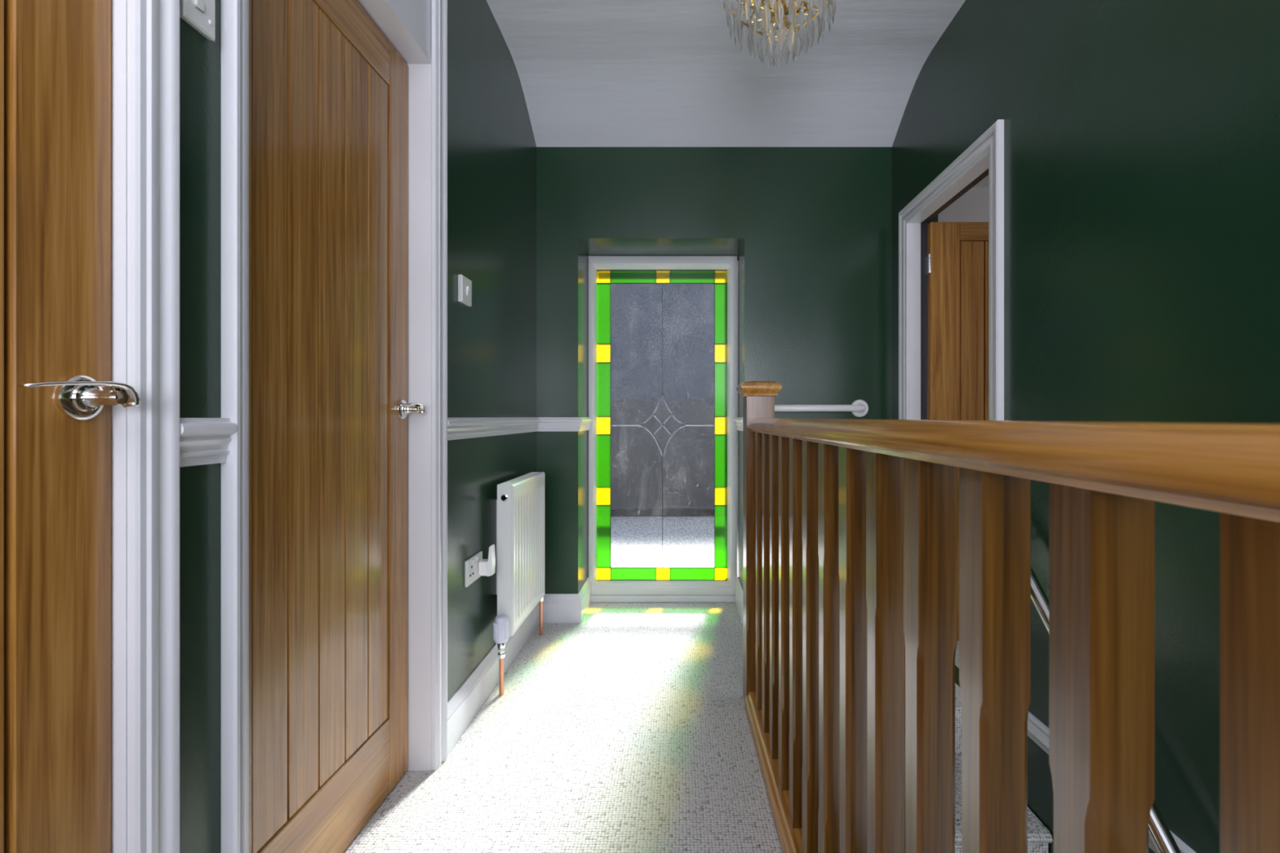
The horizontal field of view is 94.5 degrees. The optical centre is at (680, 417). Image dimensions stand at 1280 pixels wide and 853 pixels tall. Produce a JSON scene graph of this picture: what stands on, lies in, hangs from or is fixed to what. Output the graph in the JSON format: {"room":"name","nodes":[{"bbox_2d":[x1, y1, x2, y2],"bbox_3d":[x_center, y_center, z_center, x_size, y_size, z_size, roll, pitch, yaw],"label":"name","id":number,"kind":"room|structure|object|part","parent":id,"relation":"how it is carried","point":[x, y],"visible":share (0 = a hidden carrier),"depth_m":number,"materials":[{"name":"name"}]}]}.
{"room":"upstairs landing","nodes":[
{"label":"upstairs landing","id":0,"kind":"room"},
{"bbox_2d":[179,0,536,852],"bbox_3d":[-0.815,-0.257,0.333,0.230,2.500,5.065,0,0,0],"label":"wall","id":1,"kind":"structure","parent":0,"point":[491,146],"depth_m":1.82,"materials":[{"name":"green paint"}]},
{"bbox_2d":[111,0,127,852],"bbox_3d":[-0.780,-0.007,0.362,0.160,2.000,0.795,0,0,0],"label":"lining","id":2,"kind":"object","parent":1,"relation":"attached to","point":[118,7],"visible":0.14,"depth_m":0.74,"materials":[{"name":"white paint"}]},
{"bbox_2d":[0,0,140,852],"bbox_3d":[-0.705,-0.001,0.361,0.100,1.976,0.760,0,0,0],"label":"door","id":3,"kind":"structure","parent":2,"relation":"attached to","point":[57,397],"depth_m":0.67,"materials":[{"name":"brown wood"}]},
{"bbox_3d":[-0.734,-0.035,0.361,0.030,1.671,0.536,0,0,0],"label":"board panel","id":4,"kind":"part","parent":3,"relation":"part of","materials":[{"name":"brown wood"}]},
{"bbox_3d":[-0.708,-0.023,0.700,0.015,0.054,0.054,0,0,0],"label":"handle","id":5,"kind":"part","parent":3,"relation":"part of","materials":[{"name":"silver metal"}]},
{"bbox_3d":[-0.667,-0.026,0.660,0.024,0.031,0.116,0,0,0],"label":"lever","id":6,"kind":"part","parent":3,"relation":"part of","materials":[{"name":"silver metal"}]},
{"bbox_2d":[127,0,179,852],"bbox_3d":[-0.689,-0.247,0.774,0.022,2.480,0.055,0,0,0],"label":"door frame","id":7,"kind":"structure","parent":1,"relation":"attached to","point":[153,25],"depth_m":0.76,"materials":[{"name":"white paint"}]},
{"bbox_2d":[179,0,214,41],"bbox_3d":[-0.693,-0.603,0.849,0.014,0.089,0.056,0,0,0],"label":"control plate","id":8,"kind":"object","parent":1,"relation":"attached to","point":[199,14],"visible":0.99,"depth_m":0.85,"materials":[{"name":"white plastic"}]},
{"bbox_2d":[179,417,236,466],"bbox_3d":[-0.688,0.035,0.850,0.025,0.068,0.096,0,0,0],"label":"rail","id":9,"kind":"object","parent":1,"relation":"attached to","point":[202,441],"visible":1,"depth_m":0.85,"materials":[{"name":"white paint"}]},
{"bbox_2d":[221,0,248,852],"bbox_3d":[-0.689,-0.247,0.920,0.022,2.480,0.043,0,0,0],"label":"door frame","id":10,"kind":"structure","parent":1,"relation":"attached to","point":[234,13],"depth_m":0.90,"materials":[{"name":"white paint"}]},
{"bbox_2d":[357,0,431,770],"bbox_3d":[-0.780,-0.252,1.300,0.160,2.489,0.744,0,0,0],"label":"lining","id":11,"kind":"object","parent":1,"relation":"attached to","point":[406,24],"visible":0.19,"depth_m":1.66,"materials":[{"name":"white paint"}]},
{"bbox_2d":[248,0,425,852],"bbox_3d":[-0.753,0.001,1.300,0.100,1.973,0.708,0,0,0],"label":"door","id":12,"kind":"structure","parent":11,"relation":"attached to","point":[329,409],"depth_m":1.28,"materials":[{"name":"brown wood"}]},
{"bbox_3d":[-0.783,0.888,1.300,0.040,0.197,0.497,0,0,0],"label":"rail","id":13,"kind":"part","parent":12,"relation":"part of","materials":[{"name":"brown wood"}]},
{"bbox_3d":[-0.783,-0.928,1.300,0.040,0.115,0.497,0,0,0],"label":"rail","id":14,"kind":"part","parent":12,"relation":"part of","materials":[{"name":"brown wood"}]},
{"bbox_3d":[-0.755,-0.021,1.609,0.015,0.054,0.054,0,0,0],"label":"handle","id":15,"kind":"part","parent":12,"relation":"part of","materials":[{"name":"silver metal"}]},
{"bbox_3d":[-0.715,-0.024,1.569,0.024,0.031,0.116,0,0,0],"label":"lever","id":16,"kind":"part","parent":12,"relation":"part of","materials":[{"name":"silver metal"}]},
{"bbox_2d":[431,0,447,770],"bbox_3d":[-0.689,-0.247,1.688,0.022,2.480,0.060,0,0,0],"label":"door frame","id":17,"kind":"structure","parent":1,"relation":"attached to","point":[439,7],"depth_m":1.67,"materials":[{"name":"white paint"}]},
{"bbox_2d":[457,274,471,306],"bbox_3d":[-0.689,-0.406,1.895,0.022,0.086,0.085,0,0,0],"label":"light switch","id":18,"kind":"object","parent":1,"relation":"attached to","point":[464,284],"visible":1,"depth_m":1.88,"materials":[{"name":"white plastic"}]},
{"bbox_2d":[465,551,482,587],"bbox_3d":[-0.693,0.509,1.985,0.014,0.085,0.146,0,0,0],"label":"double socket","id":19,"kind":"object","parent":1,"relation":"attached to","point":[471,564],"visible":0.95,"depth_m":1.96,"materials":[{"name":"white plastic"}]},
{"bbox_2d":[478,543,495,576],"bbox_3d":[-0.665,0.491,2.025,0.048,0.104,0.040,0,0,0],"label":"plug","id":20,"kind":"object","parent":19,"relation":"attached to","point":[486,566],"visible":1,"depth_m":2.01,"materials":[{"name":"white plastic"}]},
{"bbox_2d":[447,577,591,755],"bbox_3d":[-0.590,0.925,2.444,0.220,0.135,1.450,0,0,0],"label":"baseboard","id":21,"kind":"structure","parent":1,"relation":"attached to","point":[468,700],"depth_m":2.19,"materials":[{"name":"white paint"}]},
{"bbox_2d":[493,471,545,695],"bbox_3d":[-0.654,0.619,2.395,0.090,0.746,0.616,0,0,0],"label":"radiator","id":22,"kind":"object","parent":1,"relation":"attached to","point":[521,500],"visible":1,"depth_m":2.23,"materials":[{"name":"white metal"}]},
{"bbox_3d":[-0.642,0.522,2.147,0.052,0.545,0.003,0,0,0],"label":"panel","id":23,"kind":"part","parent":22,"relation":"part of","materials":[{"name":"white metal"}]},
{"bbox_2d":[497,471,543,485],"bbox_3d":[-0.641,0.249,2.402,0.054,0.006,0.507,0,0,0],"label":"grille","id":24,"kind":"object","parent":22,"relation":"attached to","point":[526,479],"depth_m":2.37,"materials":[{"name":"white metal"}]},
{"bbox_3d":[-0.620,0.523,2.401,0.022,0.551,0.505,0,0,0],"label":"panel","id":25,"kind":"part","parent":22,"relation":"part of","materials":[{"name":"white metal"}]},
{"bbox_2d":[447,256,742,602],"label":"window","id":26,"kind":"structure","parent":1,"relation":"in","point":[717,584],"depth_m":3.19,"materials":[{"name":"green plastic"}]},
{"bbox_3d":[-0.097,0.975,3.208,0.801,0.034,0.107,0,0,0],"label":"sill","id":27,"kind":"part","parent":26,"relation":"part of","materials":[{"name":"white plastic"}]},
{"bbox_2d":[343,602,961,852],"bbox_3d":[0.048,1.133,0.485,1.956,0.280,5.370,0,0,0],"label":"floor","id":28,"kind":"structure","parent":0,"point":[624,728],"depth_m":1.71,"materials":[{"name":"carpet"}]},
{"bbox_2d":[736,381,1279,852],"bbox_3d":[0.295,0.434,0.784,0.138,1.116,2.669,0,0,-1],"label":"balustrade","id":29,"kind":"object","parent":28,"relation":"on","point":[850,526],"visible":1,"depth_m":0.53,"materials":[{"name":"brown wood"}]},
{"bbox_3d":[0.270,0.460,2.050,0.096,1.065,0.096,0,0,-1],"label":"newel post","id":30,"kind":"part","parent":29,"relation":"part of","materials":[{"name":"brown wood"}]},
{"bbox_3d":[0.288,0.962,0.726,0.092,0.060,2.552,0,0,-1],"label":"rail","id":31,"kind":"part","parent":29,"relation":"part of","materials":[{"name":"brown wood"}]},
{"bbox_3d":[0.288,0.025,0.726,0.071,0.045,2.552,0,0,-1],"label":"handrail","id":32,"kind":"part","parent":29,"relation":"part of","materials":[{"name":"brown wood"}]},
{"bbox_2d":[486,0,965,146],"bbox_3d":[0.085,-1.460,0.300,2.030,0.335,5.200,0,0,0],"label":"ceiling","id":33,"kind":"structure","parent":0,"point":[591,73],"depth_m":2.54,"materials":[{"name":"white paint"}]},
{"bbox_2d":[723,0,836,69],"bbox_3d":[0.299,-1.291,1.790,0.338,0.420,0.339,0,0,0],"label":"chandelier","id":34,"kind":"object","parent":33,"relation":"hanging from","point":[789,36],"visible":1,"depth_m":1.78,"materials":[{"name":"clear glass"}]},
{"bbox_3d":[0.300,-1.339,1.790,0.080,0.285,0.080,0,0,0],"label":"stem","id":35,"kind":"part","parent":34,"relation":"part of","materials":[{"name":"gold metal"}]},
{"bbox_2d":[536,146,937,594],"bbox_3d":[0.160,-0.142,3.067,2.180,2.830,0.405,0,0,0],"label":"wall","id":36,"kind":"structure","parent":0,"point":[808,229],"depth_m":2.87,"materials":[{"name":"green paint"}]},
{"bbox_2d":[611,508,714,516],"bbox_3d":[-0.094,0.536,3.296,0.928,0.043,0.049,0,0,0],"label":"bar","id":37,"kind":"object","parent":36,"relation":"attached to","point":[615,512],"visible":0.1,"depth_m":3.30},
{"bbox_2d":[734,577,742,622],"bbox_3d":[0.658,0.925,3.008,0.733,0.135,0.322,0,0,0],"label":"baseboard","id":38,"kind":"structure","parent":36,"relation":"attached to","point":[738,588],"depth_m":2.98,"materials":[{"name":"white paint"}]},
{"bbox_2d":[774,399,868,417],"bbox_3d":[0.641,-0.043,2.827,0.539,0.086,0.076,0,0,0],"label":"grab rail","id":39,"kind":"object","parent":36,"relation":"attached to","point":[859,408],"visible":0.62,"depth_m":2.79,"materials":[{"name":"white plastic"}]},
{"bbox_2d":[955,640,959,668],"bbox_3d":[2.200,1.053,2.000,2.200,0.120,2.800,0,0,0],"label":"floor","id":40,"kind":"structure","parent":0,"point":[957,656],"depth_m":2.45,"materials":[{"name":"carpet"}]},
{"bbox_2d":[937,174,988,222],"bbox_3d":[2.200,-0.157,2.000,2.200,2.500,2.800,0,0,0],"label":"wall","id":41,"kind":"structure","parent":0,"point":[972,206],"depth_m":3.30,"materials":[{"name":"grey paint"}]},
{"bbox_2d":[892,0,1279,852],"bbox_3d":[1.063,1.018,0.333,0.074,5.150,5.065,0,0,0],"label":"wall","id":42,"kind":"structure","parent":0,"point":[1142,137],"depth_m":1.30,"materials":[{"name":"green paint"}]},
{"bbox_2d":[909,155,988,419],"bbox_3d":[1.069,0.030,2.297,0.086,1.925,0.845,0,0,0],"label":"lining","id":43,"kind":"object","parent":42,"relation":"attached to","point":[918,225],"visible":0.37,"depth_m":2.65,"materials":[{"name":"white paint"}]},
{"bbox_2d":[926,222,988,639],"bbox_3d":[1.450,0.061,2.627,0.710,1.852,0.049,0,0,0],"label":"door","id":44,"kind":"structure","parent":43,"relation":"attached to","point":[957,256],"depth_m":2.61,"materials":[{"name":"brown wood"}]},
{"bbox_3d":[1.456,-0.824,2.632,0.439,0.082,0.040,0,0,0],"label":"rail","id":45,"kind":"part","parent":44,"relation":"part of","materials":[{"name":"brown wood"}]},
{"bbox_3d":[1.456,0.010,2.631,0.434,1.580,0.030,0,0,0],"label":"board panel","id":46,"kind":"part","parent":44,"relation":"part of","materials":[{"name":"brown wood"}]},
{"bbox_2d":[898,119,1004,420],"bbox_3d":[1.015,0.024,2.297,0.022,1.938,0.851,0,0,0],"label":"door frame","id":47,"kind":"structure","parent":42,"relation":"attached to","point":[990,143],"depth_m":1.94,"materials":[{"name":"white paint"}]},
{"bbox_2d":[1031,567,1181,852],"bbox_3d":[0.986,1.167,0.815,0.079,1.991,2.255,0,0,0],"label":"stair handrail","id":48,"kind":"object","parent":42,"relation":"attached to","point":[1159,833],"visible":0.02,"depth_m":1.19,"materials":[{"name":"silver metal"}]},
{"bbox_2d":[1027,711,1195,852],"bbox_3d":[1.015,0.899,0.630,0.022,0.064,2.460,0,0,0],"label":"trim","id":49,"kind":"structure","parent":42,"relation":"attached to","point":[1037,731],"depth_m":1.65,"materials":[{"name":"white paint"}]},
{"label":"outside","id":50,"kind":"structure","parent":0,"visible":0},
{"bbox_2d":[611,516,714,567],"bbox_3d":[0.000,1.168,12.635,18.000,0.250,18.730,0,0,0],"label":"ground","id":51,"kind":"structure","parent":50,"point":[636,541],"depth_m":4.95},
{"bbox_2d":[611,284,714,399],"bbox_3d":[0.000,-1.282,11.150,18.400,4.650,3.700,0,0,0],"label":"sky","id":52,"kind":"structure","parent":51,"relation":"on","point":[688,309],"depth_m":9.50,"materials":[{"name":"stone"}]},
{"bbox_2d":[611,399,714,508],"bbox_3d":[0.000,0.428,6.235,18.000,1.230,0.070,0,0,0],"label":"wall","id":53,"kind":"structure","parent":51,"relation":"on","point":[688,458],"depth_m":6.20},
{"bbox_3d":[0.663,3.533,-1.528,0.726,0.120,1.345,0,0,0],"label":"floor","id":54,"kind":"structure","parent":0,"visible":0},
{"bbox_2d":[955,752,1053,852],"bbox_3d":[0.680,2.328,0.582,0.684,2.360,2.874,0,0,0],"label":"staircase","id":55,"kind":"structure","parent":54,"relation":"on","point":[1039,837],"depth_m":1.65,"materials":[{"name":"carpet"}]}
]}

